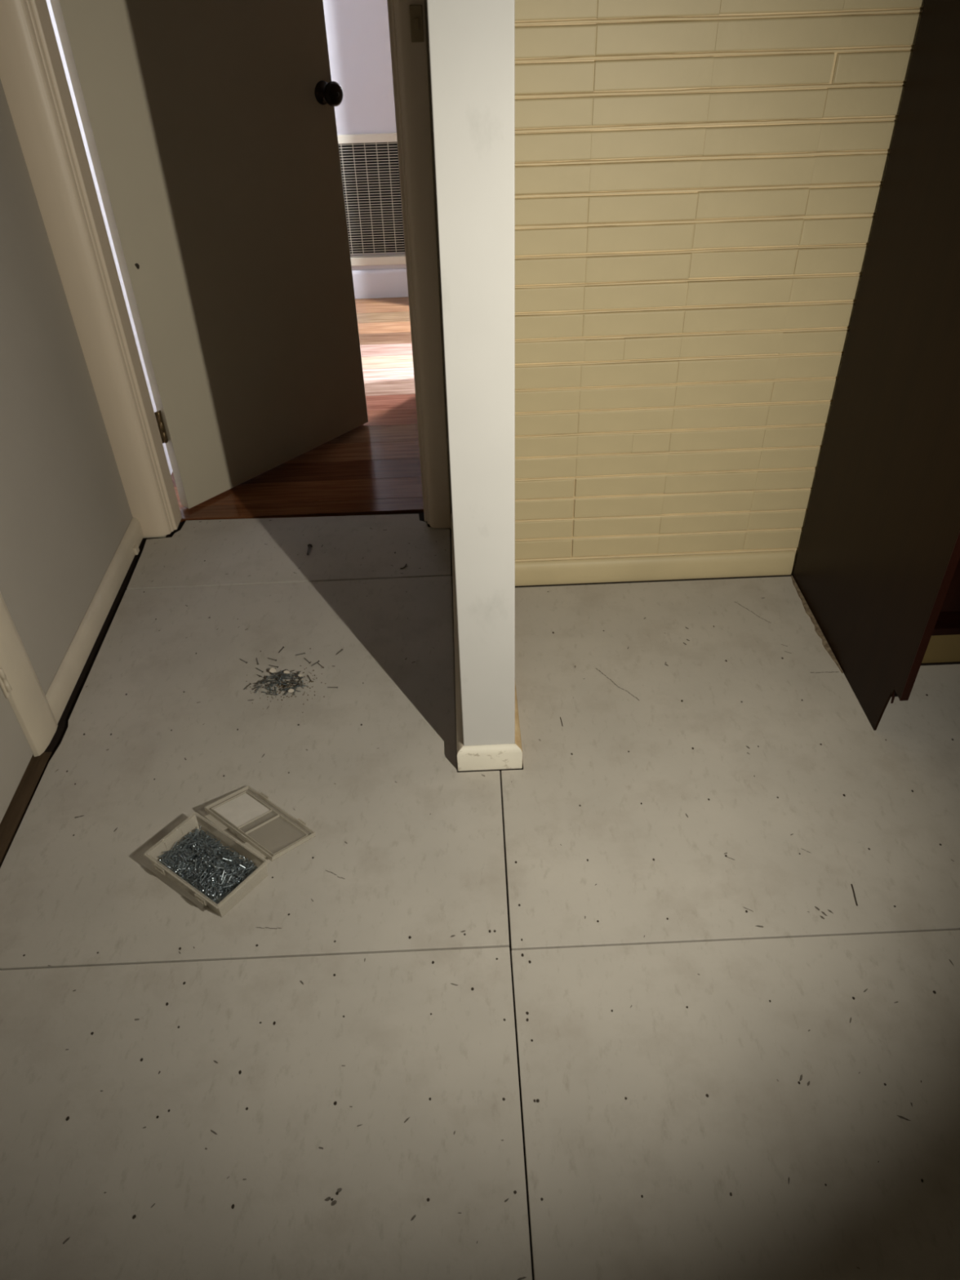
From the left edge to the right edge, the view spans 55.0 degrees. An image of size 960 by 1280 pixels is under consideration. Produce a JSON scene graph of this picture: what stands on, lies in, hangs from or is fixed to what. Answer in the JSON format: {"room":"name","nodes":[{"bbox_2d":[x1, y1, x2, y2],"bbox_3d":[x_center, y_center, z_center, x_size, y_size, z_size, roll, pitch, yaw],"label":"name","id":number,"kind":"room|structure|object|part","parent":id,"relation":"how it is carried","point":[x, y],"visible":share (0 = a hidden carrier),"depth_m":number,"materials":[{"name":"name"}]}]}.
{"room":"room under renovation","nodes":[
{"label":"room under renovation","id":0,"kind":"room"},
{"bbox_2d":[0,0,156,755],"bbox_3d":[-1.088,-0.661,1.342,0.100,2.440,6.200,-2,39,-1],"label":"wall","id":1,"kind":"structure","parent":0,"point":[65,513],"depth_m":2.21,"materials":[{"name":"white paint"}]},
{"bbox_2d":[0,667,33,823],"bbox_3d":[-1.025,-0.286,1.135,0.052,2.028,0.804,-2,39,-1],"label":"door","id":2,"kind":"structure","parent":1,"relation":"in","point":[16,753],"depth_m":1.97,"materials":[{"name":"beige paint"}]},
{"bbox_2d":[0,751,52,867],"bbox_3d":[-1.037,0.529,1.806,0.134,0.022,0.830,-2,39,-1],"label":"trim","id":3,"kind":"structure","parent":1,"relation":"attached to","point":[11,820],"depth_m":2.01,"materials":[{"name":"brown wood"}]},
{"bbox_2d":[0,591,57,756],"bbox_3d":[-1.026,-0.585,1.479,0.024,2.094,0.111,-2,39,-1],"label":"trim","id":4,"kind":"structure","parent":1,"relation":"attached to","point":[28,702],"depth_m":2.02,"materials":[{"name":"beige paint"}]},
{"bbox_2d":[0,0,182,537],"bbox_3d":[-1.021,-1.157,2.232,0.118,2.048,0.138,-2,39,-1],"label":"door frame","id":5,"kind":"structure","parent":1,"relation":"attached to","point":[33,76],"depth_m":2.31,"materials":[{"name":"beige paint"}]},
{"bbox_2d":[44,517,143,724],"bbox_3d":[-1.016,-0.084,2.475,0.026,0.070,0.838,-2,39,-1],"label":"baseboard","id":6,"kind":"structure","parent":1,"relation":"attached to","point":[58,695],"depth_m":2.41,"materials":[{"name":"beige paint"}]},
{"bbox_2d":[162,443,173,475],"bbox_3d":[-1.089,-1.066,3.665,0.018,0.131,1.986,-2,39,-1],"label":"baseboard","id":7,"kind":"structure","parent":1,"relation":"attached to","point":[163,444],"depth_m":3.11,"materials":[{"name":"paint"}]},
{"bbox_2d":[49,0,368,508],"bbox_3d":[-0.691,-1.390,2.525,0.110,2.026,0.813,27,47,31],"label":"door","id":8,"kind":"structure","parent":1,"relation":"in","point":[210,129],"depth_m":2.65,"materials":[{"name":"beige paint"}]},
{"bbox_3d":[-0.439,-1.598,2.697,0.064,0.065,0.065,27,47,31],"label":"knob","id":9,"kind":"part","parent":8,"relation":"part of","materials":[{"name":"brown metal"}]},
{"bbox_2d":[323,0,406,270],"bbox_3d":[0.134,-2.674,3.796,2.600,2.440,0.108,-2,39,-1],"label":"wall","id":10,"kind":"structure","parent":0,"point":[357,31],"depth_m":3.90,"materials":[{"name":"paint"}]},
{"bbox_2d":[337,133,405,266],"bbox_3d":[-0.656,-2.026,4.255,0.840,0.556,0.095,-2,39,-1],"label":"air vent","id":11,"kind":"object","parent":10,"relation":"in","point":[369,162],"visible":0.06,"depth_m":4.27,"materials":[{"name":"metal"}]},
{"bbox_2d":[351,268,408,298],"bbox_3d":[-0.636,-1.714,4.452,1.000,0.132,0.015,-2,39,-1],"label":"baseboard","id":12,"kind":"structure","parent":10,"relation":"attached to","point":[392,282],"depth_m":4.45,"materials":[{"name":"paint"}]},
{"bbox_2d":[426,0,515,746],"bbox_3d":[-0.026,-0.981,1.682,0.112,2.420,1.010,-2,39,-1],"label":"wall partition","id":13,"kind":"structure","parent":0,"point":[472,42],"depth_m":1.43,"materials":[{"name":"white paint"}]},
{"bbox_2d":[142,0,452,537],"bbox_3d":[-0.581,-1.310,2.129,0.990,2.440,0.140,-2,39,-1],"label":"doorway","id":14,"kind":"structure","parent":13,"relation":"in","point":[425,1],"depth_m":2.31,"materials":[{"name":"beige paint"}]},
{"bbox_2d":[408,4,423,42],"bbox_3d":[-0.138,-1.341,2.007,0.028,0.068,0.011,-2,39,-1],"label":"strike plate","id":15,"kind":"object","parent":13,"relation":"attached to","point":[415,11],"visible":1,"depth_m":2.00,"materials":[{"name":"brown metal"}]},
{"bbox_2d":[386,0,451,528],"bbox_3d":[-0.170,-1.182,2.232,0.067,2.048,0.171,-15,41,-16],"label":"door frame","id":16,"kind":"structure","parent":13,"relation":"attached to","point":[409,60],"depth_m":2.31,"materials":[{"name":"beige paint"}]},
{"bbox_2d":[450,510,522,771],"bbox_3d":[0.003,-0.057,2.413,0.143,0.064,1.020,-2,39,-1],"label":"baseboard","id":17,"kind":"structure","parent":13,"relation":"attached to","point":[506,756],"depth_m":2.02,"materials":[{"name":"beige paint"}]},
{"bbox_2d":[0,297,959,1279],"bbox_3d":[0.428,0.201,2.172,3.100,0.064,6.300,-2,39,-1],"label":"floor","id":18,"kind":"structure","parent":0,"point":[620,1002],"depth_m":1.71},
{"bbox_2d":[170,793,313,903],"bbox_3d":[-0.499,0.411,1.866,0.224,0.044,0.273,24,45,28],"label":"storage box","id":19,"kind":"object","parent":18,"relation":"on","point":[243,809],"visible":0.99,"depth_m":1.94,"materials":[{"name":"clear plastic"}]},
{"bbox_2d":[157,827,262,906],"bbox_3d":[-0.538,0.448,1.829,0.198,0.028,0.114,24,45,28],"label":"heap","id":20,"kind":"object","parent":19,"relation":"in","point":[240,871],"visible":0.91,"depth_m":1.82,"materials":[{"name":"metal"}]},
{"bbox_2d":[269,667,275,672],"bbox_3d":[-0.516,0.076,2.296,0.017,0.006,0.013,-2,39,-1],"label":"flake","id":21,"kind":"object","parent":18,"relation":"on","point":[272,670],"visible":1,"depth_m":2.30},
{"bbox_2d":[245,661,325,712],"bbox_3d":[-0.477,0.119,2.262,0.198,0.001,0.188,-6,39,-5],"label":"grit","id":22,"kind":"object","parent":18,"relation":"on","point":[282,686],"visible":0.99,"depth_m":2.27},
{"bbox_2d":[306,543,312,555],"bbox_3d":[-0.506,-0.265,2.729,0.014,0.016,0.050,-2,39,-1],"label":"nail","id":23,"kind":"object","parent":18,"relation":"on","point":[309,545],"visible":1,"depth_m":2.73,"materials":[{"name":"black metal"}]},
{"bbox_2d":[851,884,857,906],"bbox_3d":[0.715,0.486,1.760,0.003,0.002,0.048,3,39,5],"label":"nail","id":24,"kind":"object","parent":18,"relation":"on","point":[851,884],"visible":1,"depth_m":1.76,"materials":[{"name":"grey metal"}]},
{"bbox_2d":[792,0,959,730],"bbox_3d":[1.343,-0.853,1.631,0.968,2.220,0.670,-2,39,-1],"label":"door","id":25,"kind":"structure","parent":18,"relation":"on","point":[877,568],"depth_m":1.91,"materials":[{"name":"brown wood"}]},
{"bbox_2d":[931,611,959,635],"bbox_3d":[1.363,-0.150,2.372,0.931,0.020,0.386,-2,39,-1],"label":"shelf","id":26,"kind":"object","parent":25,"relation":"attached to","point":[948,623],"depth_m":2.23,"materials":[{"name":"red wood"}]},
{"bbox_3d":[1.365,-0.180,2.127,0.929,0.250,0.018,-2,39,-1],"label":"drawer","id":27,"kind":"part","parent":25,"relation":"part of","materials":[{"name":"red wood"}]},
{"bbox_2d":[515,0,924,586],"bbox_3d":[0.900,-1.164,1.891,1.950,2.440,0.124,-2,39,-1],"label":"wall","id":28,"kind":"structure","parent":0,"point":[699,183],"depth_m":2.04,"materials":[{"name":"beige paint"}]},
{"bbox_2d":[515,550,795,586],"bbox_3d":[0.470,-0.198,2.564,0.805,0.072,0.016,-2,39,-1],"label":"baseboard","id":29,"kind":"structure","parent":28,"relation":"attached to","point":[774,562],"depth_m":2.56,"materials":[{"name":"cream painted wood"}]}
]}

